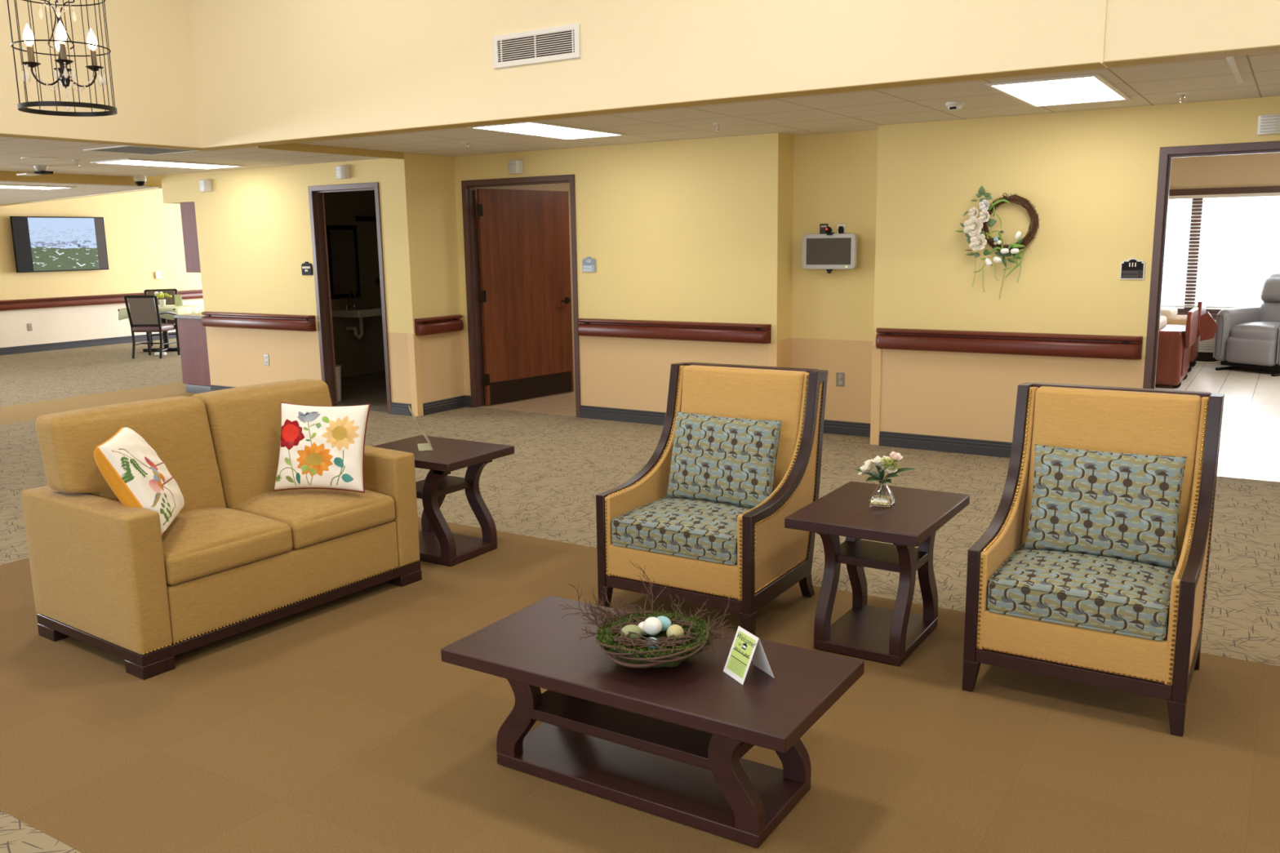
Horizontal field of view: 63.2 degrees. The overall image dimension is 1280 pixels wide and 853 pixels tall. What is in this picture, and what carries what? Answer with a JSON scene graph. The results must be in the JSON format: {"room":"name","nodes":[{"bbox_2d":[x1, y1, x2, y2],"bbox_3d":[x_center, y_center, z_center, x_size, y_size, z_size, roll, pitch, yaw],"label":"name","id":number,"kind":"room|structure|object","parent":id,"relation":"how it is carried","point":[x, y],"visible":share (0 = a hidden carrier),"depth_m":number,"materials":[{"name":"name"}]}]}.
{"room":"care facility","nodes":[
{"label":"care facility","id":0,"kind":"room"},
{"bbox_2d":[0,180,159,204],"bbox_3d":[-10.724,-2.227,9.239,5.960,0.100,12.660,5,12,32],"label":"ceiling","id":1,"kind":"structure","parent":0,"point":[7,196],"depth_m":12.40,"materials":[{"name":"paint"}]},
{"bbox_2d":[0,184,76,190],"bbox_3d":[-6.838,-2.588,11.216,0.580,0.012,1.220,5,12,32],"label":"recessed light","id":2,"kind":"object","parent":1,"relation":"in","point":[2,186],"visible":1,"depth_m":11.43,"materials":[{"name":"white plastic"}]},
{"bbox_2d":[0,185,62,189],"bbox_3d":[-6.838,-2.590,11.216,0.524,0.005,1.164,5,12,32],"label":"diffuser","id":3,"kind":"object","parent":2,"relation":"attached to","point":[20,187],"depth_m":11.42,"materials":[{"name":"white"}]},
{"bbox_2d":[0,171,161,186],"bbox_3d":[-6.472,-2.547,10.329,0.040,0.190,19.100,5,12,32],"label":"trim","id":4,"kind":"structure","parent":1,"relation":"attached to","point":[156,180],"depth_m":11.08,"materials":[{"name":"paint"}]},
{"bbox_2d":[0,0,200,147],"bbox_3d":[-6.036,-2.579,4.296,0.160,2.200,9.540,5,12,32],"label":"wall","id":5,"kind":"structure","parent":0,"point":[150,42],"depth_m":7.65,"materials":[{"name":"paint"}]},
{"bbox_2d":[0,188,203,347],"bbox_3d":[-9.127,-3.073,17.457,0.120,3.400,9.900,5,12,32],"label":"wall","id":6,"kind":"structure","parent":0,"point":[144,233],"depth_m":17.53,"materials":[{"name":"paint"}]},
{"bbox_2d":[9,216,108,272],"bbox_3d":[-9.383,-2.952,16.827,0.125,0.866,1.490,5,12,32],"label":"television","id":7,"kind":"object","parent":6,"relation":"attached to","point":[40,243],"visible":1,"depth_m":16.75,"materials":[{"name":"black plastic"}]},
{"bbox_2d":[27,217,99,271],"bbox_3d":[-9.311,-2.953,16.825,0.001,0.830,1.075,5,12,32],"label":"picture","id":8,"kind":"object","parent":7,"relation":"attached to","point":[56,243],"depth_m":16.81},
{"bbox_2d":[0,186,161,205],"bbox_3d":[-7.676,-3.188,13.995,6.104,0.230,0.059,9,14,43],"label":"trim","id":9,"kind":"structure","parent":6,"relation":"attached to","point":[159,187],"depth_m":13.51,"materials":[{"name":"paint"}]},
{"bbox_2d":[0,331,176,355],"bbox_3d":[-9.043,-1.451,17.713,0.016,0.115,9.900,5,12,32],"label":"baseboard","id":10,"kind":"structure","parent":6,"relation":"attached to","point":[105,341],"depth_m":17.23,"materials":[{"name":"plastic"}]},
{"bbox_2d":[0,288,203,311],"bbox_3d":[-9.104,-2.123,17.443,0.088,0.155,9.600,5,12,32],"label":"handrail","id":11,"kind":"object","parent":6,"relation":"attached to","point":[25,304],"visible":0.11,"depth_m":17.08,"materials":[{"name":"brown wood"}]},
{"bbox_2d":[160,173,194,203],"bbox_3d":[-4.227,-2.922,12.524,0.550,0.500,3.000,5,12,32],"label":"wall","id":12,"kind":"structure","parent":0,"point":[176,188],"depth_m":11.29,"materials":[{"name":"paint"}]},
{"bbox_2d":[191,158,408,403],"bbox_3d":[-3.474,-1.516,10.579,3.000,2.600,0.120,5,12,32],"label":"wall","id":13,"kind":"structure","parent":0,"point":[254,226],"depth_m":10.69,"materials":[{"name":"paint"}]},
{"bbox_2d":[198,179,212,191],"bbox_3d":[-4.601,-2.545,10.993,0.151,0.120,0.064,5,12,32],"label":"wall speaker","id":14,"kind":"object","parent":13,"relation":"attached to","point":[205,184],"visible":1,"depth_m":10.96,"materials":[{"name":"white plastic"}]},
{"bbox_2d":[201,311,315,331],"bbox_3d":[-4.031,-1.103,10.888,1.760,0.155,0.088,5,12,32],"label":"handrail","id":15,"kind":"object","parent":13,"relation":"attached to","point":[220,319],"visible":1,"depth_m":10.80,"materials":[{"name":"brown wood"}]},
{"bbox_2d":[210,384,411,416],"bbox_3d":[-3.470,-0.281,10.729,3.030,0.115,0.016,5,12,32],"label":"baseboard","id":16,"kind":"structure","parent":13,"relation":"attached to","point":[397,408],"depth_m":10.02,"materials":[{"name":"plastic"}]},
{"bbox_2d":[334,165,350,178],"bbox_3d":[-2.836,-2.418,9.888,0.151,0.120,0.064,5,12,32],"label":"wall speaker","id":17,"kind":"object","parent":13,"relation":"attached to","point":[342,171],"visible":1,"depth_m":9.86,"materials":[{"name":"white plastic"}]},
{"bbox_2d":[307,182,391,413],"bbox_3d":[-3.044,-1.302,10.506,0.453,2.190,1.757,-9,13,-38],"label":"door frame","id":18,"kind":"structure","parent":13,"relation":"in","point":[316,195],"depth_m":10.31,"materials":[{"name":"paint"}]},
{"bbox_2d":[394,152,464,415],"bbox_3d":[-2.008,-1.433,9.987,0.120,2.600,0.670,5,12,32],"label":"wall","id":19,"kind":"structure","parent":0,"point":[425,187],"depth_m":9.90,"materials":[{"name":"paint"}]},
{"bbox_2d":[256,142,404,159],"bbox_3d":[-2.584,-2.342,8.824,0.020,0.060,1.590,5,12,32],"label":"trim","id":20,"kind":"structure","parent":19,"relation":"attached to","point":[290,147],"depth_m":8.81,"materials":[{"name":"paint"}]},
{"bbox_2d":[407,333,423,416],"bbox_3d":[-2.133,-0.492,9.882,0.081,0.790,0.076,5,12,32],"label":"trim","id":21,"kind":"structure","parent":19,"relation":"attached to","point":[414,350],"depth_m":9.85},
{"bbox_2d":[413,314,463,335],"bbox_3d":[-1.915,-0.979,10.008,0.088,0.155,0.620,5,12,32],"label":"handrail","id":22,"kind":"object","parent":19,"relation":"attached to","point":[450,323],"visible":1,"depth_m":9.94,"materials":[{"name":"brown wood"}]},
{"bbox_2d":[422,395,471,415],"bbox_3d":[-1.879,-0.208,10.183,0.090,0.115,0.595,5,12,32],"label":"baseboard","id":23,"kind":"structure","parent":19,"relation":"attached to","point":[432,407],"depth_m":10.21,"materials":[{"name":"plastic"}]},
{"bbox_2d":[0,337,1279,852],"bbox_3d":[-2.957,0.222,8.487,20.500,0.104,19.300,5,12,32],"label":"floor","id":24,"kind":"structure","parent":0,"point":[341,725],"depth_m":3.65,"materials":[{"name":"carpet"}]},
{"bbox_2d":[117,308,180,351],"bbox_3d":[-7.495,-1.535,16.405,0.920,0.695,0.920,0,10,6],"label":"table","id":25,"kind":"object","parent":24,"relation":"on","point":[165,334],"visible":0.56,"depth_m":16.41,"materials":[{"name":"black metal"}]},
{"bbox_2d":[118,304,204,319],"bbox_3d":[-7.499,-1.797,16.358,1.066,0.178,1.066,0,10,6],"label":"tablecloth","id":26,"kind":"object","parent":25,"relation":"on","point":[184,308],"visible":0.57,"depth_m":15.97,"materials":[{"name":"white fabric"}]},
{"bbox_2d":[124,294,180,358],"bbox_3d":[-7.293,-1.506,15.562,0.538,0.940,0.520,0,10,6],"label":"dining chair","id":27,"kind":"object","parent":24,"relation":"on","point":[144,316],"visible":1,"depth_m":15.36,"materials":[{"name":"black metal"}]},
{"bbox_2d":[143,288,179,348],"bbox_3d":[-7.858,-1.783,17.152,0.538,0.940,0.520,-6,11,-24],"label":"dining chair","id":28,"kind":"object","parent":24,"relation":"on","point":[169,300],"visible":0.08,"depth_m":17.29,"materials":[{"name":"black metal"}]},
{"bbox_2d":[177,318,210,393],"bbox_3d":[-4.300,-0.991,12.705,0.580,0.838,2.608,5,12,32],"label":"base cabinet","id":29,"kind":"object","parent":24,"relation":"on","point":[192,333],"visible":0.17,"depth_m":11.62,"materials":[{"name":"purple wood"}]},
{"bbox_2d":[173,312,204,319],"bbox_3d":[-4.302,-1.421,12.629,0.547,0.034,2.640,5,12,32],"label":"countertop","id":30,"kind":"structure","parent":29,"relation":"on","point":[192,316],"depth_m":11.57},
{"bbox_2d":[21,378,422,679],"bbox_3d":[-1.828,0.349,4.694,0.862,0.965,1.432,6,13,35],"label":"sofa","id":31,"kind":"object","parent":24,"relation":"on","point":[240,554],"visible":0.9,"depth_m":4.37,"materials":[{"name":"fabric"}]},
{"bbox_2d":[35,395,226,511],"bbox_3d":[-2.172,0.174,4.485,0.287,0.535,0.678,6,13,35],"label":"cushion","id":32,"kind":"object","parent":31,"relation":"on","point":[183,431],"depth_m":4.45,"materials":[{"name":"fabric"}]},
{"bbox_2d":[93,427,184,535],"bbox_3d":[-2.006,0.215,4.181,0.266,0.383,0.375,-4,11,-14],"label":"throw pillow","id":33,"kind":"object","parent":31,"relation":"on","point":[133,470],"visible":0.98,"depth_m":4.05,"materials":[{"name":"fabric"}]},
{"bbox_2d":[161,506,292,585],"bbox_3d":[-1.910,0.469,4.418,0.656,0.170,0.572,6,13,35],"label":"seat cushion","id":34,"kind":"object","parent":31,"relation":"on","point":[202,544],"depth_m":4.26,"materials":[{"name":"fabric"}]},
{"bbox_2d":[191,378,332,508],"bbox_3d":[-1.776,0.070,5.027,0.287,0.535,0.673,6,13,35],"label":"cushion","id":35,"kind":"object","parent":31,"relation":"on","point":[245,422],"depth_m":4.82,"materials":[{"name":"fabric"}]},
{"bbox_2d":[230,488,395,548],"bbox_3d":[-1.576,0.381,4.876,0.656,0.170,0.572,6,13,35],"label":"seat cushion","id":36,"kind":"object","parent":31,"relation":"on","point":[315,518],"depth_m":4.71,"materials":[{"name":"fabric"}]},
{"bbox_2d":[273,402,370,493],"bbox_3d":[-1.476,0.098,4.826,0.434,0.408,0.184,-1,10,-1],"label":"throw pillow","id":37,"kind":"object","parent":31,"relation":"on","point":[322,447],"visible":1,"depth_m":4.78,"materials":[{"name":"white fabric"}]},
{"bbox_2d":[335,364,341,401],"bbox_3d":[-3.236,-0.451,10.918,0.224,0.370,0.224,5,12,32],"label":"waste bin","id":38,"kind":"object","parent":24,"relation":"on","point":[338,367],"visible":0.29,"depth_m":10.88,"materials":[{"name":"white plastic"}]},
{"bbox_2d":[373,435,514,566],"bbox_3d":[-1.086,0.389,5.536,0.680,0.556,0.514,5,12,32],"label":"side table","id":39,"kind":"object","parent":24,"relation":"on","point":[437,544],"visible":0.72,"depth_m":5.46,"materials":[{"name":"wood"}]},
{"bbox_2d":[408,404,432,451],"bbox_3d":[-1.158,0.005,5.489,0.108,0.215,0.188,-3,11,-14],"label":"sign holder","id":40,"kind":"object","parent":39,"relation":"on","point":[422,446],"visible":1,"depth_m":5.48,"materials":[{"name":"beige plastic"}]},
{"bbox_2d":[415,475,471,498],"bbox_3d":[-1.087,0.320,5.524,0.248,0.034,0.366,5,12,32],"label":"shelf","id":41,"kind":"object","parent":39,"relation":"attached to","point":[449,484],"depth_m":5.48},
{"bbox_2d":[440,595,864,848],"bbox_3d":[0.026,0.880,3.165,1.154,0.396,0.562,5,12,32],"label":"coffee table","id":42,"kind":"object","parent":24,"relation":"on","point":[668,743],"visible":1,"depth_m":3.03,"materials":[{"name":"wood"}]},
{"bbox_2d":[531,689,754,770],"bbox_3d":[0.026,0.875,3.164,0.700,0.034,0.358,5,12,32],"label":"shelf","id":43,"kind":"object","parent":42,"relation":"attached to","point":[682,744],"depth_m":3.04,"materials":[{"name":"wood"}]},
{"bbox_2d":[560,560,737,668],"bbox_3d":[0.045,0.561,3.121,0.514,0.246,0.426,8,13,41],"label":"nest","id":44,"kind":"object","parent":42,"relation":"on","point":[634,652],"visible":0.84,"depth_m":3.06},
{"bbox_2d":[620,624,642,639],"bbox_3d":[-0.026,0.616,3.094,0.067,0.053,0.052,-5,11,-23],"label":"egg","id":45,"kind":"object","parent":44,"relation":"in","point":[630,628],"visible":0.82,"depth_m":3.08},
{"bbox_2d":[643,617,662,635],"bbox_3d":[0.039,0.593,3.088,0.055,0.056,0.065,-10,14,-42],"label":"egg","id":46,"kind":"object","parent":44,"relation":"on","point":[651,625],"visible":1,"depth_m":3.07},
{"bbox_2d":[666,624,684,641],"bbox_3d":[0.103,0.614,3.082,0.053,0.053,0.061,6,13,35],"label":"egg","id":47,"kind":"object","parent":44,"relation":"on","point":[677,630],"visible":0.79,"depth_m":3.06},
{"bbox_2d":[603,613,706,668],"bbox_3d":[0.040,0.648,3.090,0.319,0.086,0.318,5,12,32],"label":"bowl","id":48,"kind":"object","parent":42,"relation":"on","point":[634,652],"depth_m":3.00,"materials":[{"name":"wicker"}]},
{"bbox_2d":[723,626,774,684],"bbox_3d":[0.309,0.646,2.959,0.103,0.128,0.110,-6,11,-26],"label":"card","id":49,"kind":"object","parent":42,"relation":"on","point":[746,647],"visible":1,"depth_m":2.95,"materials":[{"name":"green paper"}]},
{"bbox_2d":[726,630,755,679],"bbox_3d":[0.286,0.646,2.948,0.097,0.106,0.081,5,12,32],"label":"print","id":50,"kind":"object","parent":49,"relation":"attached to","point":[742,651],"depth_m":2.95},
{"bbox_2d":[595,362,827,635],"bbox_3d":[0.333,0.281,4.686,0.757,1.035,0.789,5,12,32],"label":"armchair","id":51,"kind":"object","parent":24,"relation":"on","point":[703,550],"visible":0.91,"depth_m":4.56,"materials":[{"name":"fabric"}]},
{"bbox_2d":[611,496,752,564],"bbox_3d":[0.280,0.426,4.622,0.613,0.145,0.579,5,12,32],"label":"seat cushion","id":52,"kind":"object","parent":51,"relation":"on","point":[686,530],"depth_m":4.44,"materials":[{"name":"fabric"}]},
{"bbox_2d":[666,411,782,507],"bbox_3d":[0.374,0.151,4.713,0.541,0.388,0.174,6,13,35],"label":"lumbar pillow","id":53,"kind":"object","parent":51,"relation":"on","point":[718,459],"visible":0.93,"depth_m":4.64,"materials":[{"name":"fabric"}]},
{"bbox_2d":[784,480,969,666],"bbox_3d":[0.972,0.592,4.231,0.524,0.556,0.704,5,12,32],"label":"side table","id":54,"kind":"object","parent":24,"relation":"on","point":[876,633],"visible":1,"depth_m":4.15,"materials":[{"name":"wood"}]},
{"bbox_2d":[869,480,894,506],"bbox_3d":[0.978,0.266,4.196,0.092,0.097,0.092,4,11,24],"label":"glass vase","id":55,"kind":"object","parent":54,"relation":"on","point":[882,495],"visible":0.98,"depth_m":4.17,"materials":[{"name":"clear"}]},
{"bbox_2d":[854,451,915,483],"bbox_3d":[0.983,0.202,4.176,0.236,0.206,0.112,5,12,32],"label":"bunch","id":56,"kind":"object","parent":55,"relation":"on","point":[880,463],"visible":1,"depth_m":4.16,"materials":[{"name":"beige plant"}]},
{"bbox_2d":[836,539,928,572],"bbox_3d":[0.971,0.523,4.218,0.352,0.034,0.248,5,12,32],"label":"shelf","id":57,"kind":"object","parent":54,"relation":"attached to","point":[860,553],"depth_m":4.17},
{"bbox_2d":[962,382,1224,737],"bbox_3d":[1.671,0.415,3.820,0.715,1.035,0.789,5,12,32],"label":"armchair","id":58,"kind":"object","parent":24,"relation":"on","point":[1127,625],"visible":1,"depth_m":3.69,"materials":[{"name":"fabric"}]},
{"bbox_2d":[986,543,1177,639],"bbox_3d":[1.617,0.561,3.756,0.571,0.145,0.579,5,12,32],"label":"seat cushion","id":59,"kind":"object","parent":58,"relation":"on","point":[1092,594],"depth_m":3.58,"materials":[{"name":"fabric"}]},
{"bbox_2d":[1024,444,1186,568],"bbox_3d":[1.719,0.287,3.860,0.521,0.388,0.174,5,12,29],"label":"lumbar pillow","id":60,"kind":"object","parent":58,"relation":"on","point":[1121,505],"visible":1,"depth_m":3.80,"materials":[{"name":"fabric"}]},
{"bbox_2d":[1155,307,1198,387],"bbox_3d":[5.204,-0.913,11.526,1.635,0.799,0.900,5,12,32],"label":"bed","id":61,"kind":"object","parent":24,"relation":"on","point":[1175,342],"visible":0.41,"depth_m":10.84,"materials":[{"name":"brown wood"}]},
{"bbox_2d":[1155,324,1187,385],"bbox_3d":[5.180,-0.831,11.557,1.575,0.570,0.900,5,12,32],"label":"bedspread","id":62,"kind":"object","parent":61,"relation":"on","point":[1172,348],"depth_m":10.84,"materials":[{"name":"red fabric"}]},
{"bbox_2d":[1160,298,1217,372],"bbox_3d":[5.988,-1.130,12.606,1.790,0.819,0.800,5,12,32],"label":"bed","id":63,"kind":"object","parent":24,"relation":"on","point":[1207,326],"visible":0.26,"depth_m":12.02,"materials":[{"name":"brown wood"}]},
{"bbox_2d":[1166,315,1186,324],"bbox_3d":[5.890,-1.188,12.658,1.560,0.320,0.800,5,12,32],"label":"bedspread","id":64,"kind":"object","parent":63,"relation":"on","point":[1171,319],"depth_m":12.03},
{"bbox_2d":[1194,319,1221,362],"bbox_3d":[7.387,-1.061,12.959,1.060,0.520,0.226,5,12,32],"label":"heater unit","id":65,"kind":"object","parent":24,"relation":"on","point":[1206,347],"visible":0.02,"depth_m":13.05,"materials":[{"name":"white metal"}]},
{"bbox_2d":[1213,272,1279,376],"bbox_3d":[7.385,-1.211,12.089,1.012,1.120,0.940,-6,12,-27],"label":"recliner","id":66,"kind":"object","parent":24,"relation":"on","point":[1249,337],"visible":0.98,"depth_m":12.13,"materials":[{"name":"leather"}]},
{"bbox_2d":[1257,302,1279,322],"bbox_3d":[7.613,-1.286,12.199,0.330,0.380,0.720,-6,12,-27],"label":"lumbar cushion","id":67,"kind":"object","parent":66,"relation":"on","point":[1267,311],"depth_m":12.28,"materials":[{"name":"leather"}]},
{"bbox_2d":[1260,272,1279,302],"bbox_3d":[7.668,-1.617,12.171,0.356,0.360,0.740,-6,12,-27],"label":"cushion","id":68,"kind":"object","parent":66,"relation":"on","point":[1270,291],"depth_m":12.29,"materials":[{"name":"leather"}]},
{"bbox_2d":[0,52,1279,177],"bbox_3d":[-2.242,-1.480,3.671,14.300,0.140,12.190,5,12,32],"label":"ceiling","id":69,"kind":"structure","parent":0,"point":[1213,79],"depth_m":7.26,"materials":[{"name":"tile"}]},
{"bbox_2d":[16,165,53,175],"bbox_3d":[-5.731,-2.423,9.848,0.260,0.085,0.210,5,12,32],"label":"sensor","id":70,"kind":"object","parent":69,"relation":"attached to","point":[42,170],"visible":1,"depth_m":9.82,"materials":[{"name":"white plastic"}]},
{"bbox_2d":[83,145,200,155],"bbox_3d":[-4.003,-2.223,8.365,0.620,0.008,0.620,5,12,32],"label":"ceiling vent","id":71,"kind":"object","parent":69,"relation":"in","point":[121,148],"visible":1,"depth_m":8.35,"materials":[{"name":"white metal"}]},
{"bbox_2d":[90,158,244,169],"bbox_3d":[-4.433,-2.476,9.819,0.580,0.012,1.220,5,12,32],"label":"recessed light","id":72,"kind":"object","parent":69,"relation":"in","point":[132,162],"visible":1,"depth_m":9.77,"materials":[{"name":"white plastic"}]},
{"bbox_2d":[102,160,232,168],"bbox_3d":[-4.433,-2.478,9.819,0.524,0.005,1.164,5,12,32],"label":"diffuser","id":73,"kind":"object","parent":72,"relation":"attached to","point":[161,163],"depth_m":9.79,"materials":[{"name":"white"}]},
{"bbox_2d":[466,120,626,140],"bbox_3d":[-0.669,-2.206,7.763,0.580,0.012,1.220,5,12,32],"label":"recessed light","id":74,"kind":"object","parent":69,"relation":"in","point":[534,128],"visible":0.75,"depth_m":7.73,"materials":[{"name":"white plastic"}]},
{"bbox_2d":[945,101,964,111],"bbox_3d":[1.970,-2.004,6.510,0.112,0.047,0.112,5,12,32],"label":"smoke detector","id":75,"kind":"object","parent":69,"relation":"attached to","point":[953,105],"visible":1,"depth_m":6.47,"materials":[{"name":"white plastic"}]},
{"bbox_2d":[984,73,1131,106],"bbox_3d":[2.460,-1.949,6.062,0.580,0.012,1.220,5,12,32],"label":"recessed light","id":76,"kind":"object","parent":69,"relation":"in","point":[1094,87],"visible":1,"depth_m":5.99,"materials":[{"name":"white plastic"}]},
{"bbox_2d":[1225,56,1244,84],"bbox_3d":[4.158,-1.703,4.527,4.400,0.004,1.405,5,12,32],"label":"trim","id":77,"kind":"structure","parent":69,"relation":"attached to","point":[1231,61],"depth_m":5.33,"materials":[{"name":"white metal"}]},
{"bbox_2d":[187,0,1279,147],"bbox_3d":[1.056,-2.880,5.341,10.700,2.200,0.160,5,12,32],"label":"wall","id":78,"kind":"structure","parent":0,"point":[265,70],"depth_m":6.14,"materials":[{"name":"paint"}]},
{"bbox_2d":[492,23,580,68],"bbox_3d":[-0.647,-2.348,6.428,0.670,0.196,0.012,5,12,32],"label":"air vent","id":79,"kind":"object","parent":78,"relation":"in","point":[559,42],"visible":1,"depth_m":6.42,"materials":[{"name":"white metal"}]},
{"bbox_2d":[0,44,1279,151],"bbox_3d":[-1.495,-1.063,1.698,10.890,0.005,9.570,5,12,32],"label":"trim","id":80,"kind":"structure","parent":78,"relation":"attached to","point":[1268,49],"depth_m":5.77,"materials":[{"name":"paint"}]},
{"bbox_2d":[1100,0,1109,68],"bbox_3d":[2.155,-2.773,4.666,0.012,2.206,0.186,5,12,32],"label":"trim","id":81,"kind":"structure","parent":78,"relation":"attached to","point":[1104,1],"depth_m":4.76,"materials":[{"name":"paint"}]},
{"bbox_2d":[323,152,1279,400],"bbox_3d":[3.129,-1.768,11.110,13.320,2.700,7.870,5,12,32],"label":"wall","id":82,"kind":"structure","parent":0,"point":[366,355],"depth_m":12.90,"materials":[{"name":"paint"}]},
{"bbox_2d":[325,225,360,299],"bbox_3d":[-3.628,-2.011,12.717,0.030,0.880,0.470,5,12,32],"label":"wall mirror","id":83,"kind":"object","parent":82,"relation":"attached to","point":[342,244],"visible":0.89,"depth_m":12.72,"materials":[{"name":"black mirror"}]},
{"bbox_2d":[331,290,382,339],"bbox_3d":[-3.436,-1.360,12.736,0.440,0.594,0.520,5,12,32],"label":"sink","id":84,"kind":"object","parent":82,"relation":"attached to","point":[360,313],"visible":0.93,"depth_m":12.62,"materials":[{"name":"ceramic"}]},
{"bbox_2d":[344,290,357,308],"bbox_3d":[-3.551,-1.555,12.772,0.162,0.220,0.142,-4,11,-17],"label":"faucet","id":85,"kind":"object","parent":84,"relation":"on","point":[353,305],"depth_m":12.77,"materials":[{"name":"silver metal"}]},
{"bbox_2d":[331,306,382,317],"bbox_3d":[-3.437,-1.397,12.730,0.440,0.090,0.520,5,12,32],"label":"basin","id":86,"kind":"object","parent":84,"relation":"in","point":[361,312],"depth_m":12.56,"materials":[{"name":"ceramic"}]},
{"bbox_2d":[1160,186,1279,317],"bbox_3d":[8.214,-2.071,12.373,4.250,1.590,0.220,5,12,32],"label":"window blinds","id":87,"kind":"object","parent":82,"relation":"in","point":[1197,195],"depth_m":12.97,"materials":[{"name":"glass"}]},
{"bbox_2d":[782,129,878,423],"bbox_3d":[1.601,-1.212,8.442,1.059,2.600,0.290,5,12,32],"label":"wall","id":88,"kind":"structure","parent":0,"point":[830,179],"depth_m":8.48,"materials":[{"name":"paint"}]},
{"bbox_2d":[801,226,857,273],"bbox_3d":[1.535,-1.420,8.369,0.456,0.371,0.173,5,12,32],"label":"monitor","id":89,"kind":"object","parent":88,"relation":"attached to","point":[829,251],"visible":1,"depth_m":8.32,"materials":[{"name":"grey plastic"}]},
{"bbox_2d":[823,419,870,436],"bbox_3d":[1.556,0.030,8.562,0.819,0.115,0.290,5,12,32],"label":"baseboard","id":90,"kind":"structure","parent":88,"relation":"attached to","point":[836,427],"depth_m":8.62,"materials":[{"name":"plastic"}]},
{"bbox_2d":[453,96,1279,442],"bbox_3d":[2.524,-1.080,7.630,10.330,2.600,0.120,5,12,32],"label":"wall","id":91,"kind":"structure","parent":0,"point":[1090,177],"depth_m":7.80,"materials":[{"name":"paint"}]},
{"bbox_2d":[506,160,523,173],"bbox_3d":[-1.159,-2.402,9.624,0.151,0.120,0.064,5,12,32],"label":"wall speaker","id":92,"kind":"object","parent":91,"relation":"attached to","point":[515,166],"visible":1,"depth_m":9.60,"materials":[{"name":"white plastic"}]},
{"bbox_2d":[461,174,580,417],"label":"door","id":93,"kind":"structure","parent":91,"relation":"in","point":[524,235],"depth_m":10.53,"materials":[{"name":"wood"}]},
{"bbox_2d":[582,256,595,271],"bbox_3d":[-0.461,-1.465,9.385,0.146,0.141,0.016,5,12,32],"label":"room sign","id":94,"kind":"object","parent":91,"relation":"attached to","point":[588,264],"visible":1,"depth_m":9.38,"materials":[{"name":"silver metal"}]},
{"bbox_2d":[580,404,666,425],"bbox_3d":[0.256,-0.063,9.193,1.910,0.115,0.016,5,12,32],"label":"baseboard","id":95,"kind":"structure","parent":91,"relation":"attached to","point":[586,411],"depth_m":9.44,"materials":[{"name":"plastic"}]},
{"bbox_2d":[577,318,771,343],"bbox_3d":[0.241,-0.833,9.012,1.920,0.155,0.088,5,12,32],"label":"handrail","id":96,"kind":"object","parent":91,"relation":"attached to","point":[623,328],"visible":1,"depth_m":8.92,"materials":[{"name":"brown wood"}]},
{"bbox_2d":[768,340,781,367],"bbox_3d":[1.117,-0.320,8.641,0.077,0.790,0.076,5,12,32],"label":"trim","id":97,"kind":"structure","parent":91,"relation":"attached to","point":[775,347],"depth_m":8.56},
{"bbox_2d":[870,345,881,445],"bbox_3d":[1.847,-0.243,8.147,0.074,0.790,0.006,5,12,32],"label":"trim","id":98,"kind":"structure","parent":91,"relation":"attached to","point":[877,353],"depth_m":8.14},
{"bbox_2d":[879,431,1012,457],"bbox_3d":[4.383,0.334,6.628,5.900,0.115,0.016,5,12,32],"label":"baseboard","id":99,"kind":"structure","parent":91,"relation":"attached to","point":[919,442],"depth_m":7.90,"materials":[{"name":"plastic"}]},
{"bbox_2d":[955,185,1039,298],"bbox_3d":[2.538,-1.313,7.423,0.586,0.802,0.109,5,12,29],"label":"flower wreath","id":100,"kind":"object","parent":91,"relation":"attached to","point":[973,227],"visible":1,"depth_m":7.40,"materials":[{"name":"white plant"}]},
{"bbox_2d":[875,328,1142,359],"bbox_3d":[2.607,-0.606,7.542,1.870,0.155,0.088,5,12,32],"label":"handrail","id":101,"kind":"object","parent":91,"relation":"attached to","point":[1073,345],"visible":1,"depth_m":7.46,"materials":[{"name":"brown wood"}]},
{"bbox_2d":[1120,257,1144,279],"bbox_3d":[3.331,-1.068,7.035,0.146,0.141,0.016,5,12,32],"label":"room sign","id":102,"kind":"object","parent":91,"relation":"attached to","point":[1132,268],"visible":1,"depth_m":7.03,"materials":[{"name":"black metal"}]},
{"bbox_2d":[1142,140,1279,389],"bbox_3d":[4.034,-0.724,6.732,1.332,2.170,0.144,5,12,32],"label":"door frame","id":103,"kind":"structure","parent":91,"relation":"in","point":[1166,153],"depth_m":6.90,"materials":[{"name":"paint"}]},
{"bbox_2d":[1257,113,1279,135],"bbox_3d":[3.929,-1.879,6.468,0.151,0.120,0.064,5,12,32],"label":"wall speaker","id":104,"kind":"object","parent":91,"relation":"attached to","point":[1268,124],"visible":1,"depth_m":6.45,"materials":[{"name":"white plastic"}]},
{"bbox_3d":[-1.499,-3.158,1.187,10.700,0.100,9.380,5,12,32],"label":"ceiling","id":105,"kind":"structure","parent":0,"visible":0},
{"bbox_2d":[7,0,117,116],"bbox_3d":[-2.339,-2.426,4.016,0.356,2.331,0.356,5,12,32],"label":"chandelier","id":106,"kind":"object","parent":105,"relation":"hanging from","point":[62,74],"visible":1,"depth_m":4.16,"materials":[{"name":"black metal"}]},
{"bbox_3d":[-2.573,-2.265,14.651,0.120,2.600,7.850,5,12,32],"label":"wall","id":107,"kind":"structure","parent":0,"visible":0},
{"bbox_2d":[179,201,200,272],"bbox_3d":[-4.223,-2.264,12.418,0.315,0.753,2.600,5,12,32],"label":"upper cabinet","id":108,"kind":"object","parent":107,"relation":"attached to","point":[188,215],"visible":0.16,"depth_m":11.32,"materials":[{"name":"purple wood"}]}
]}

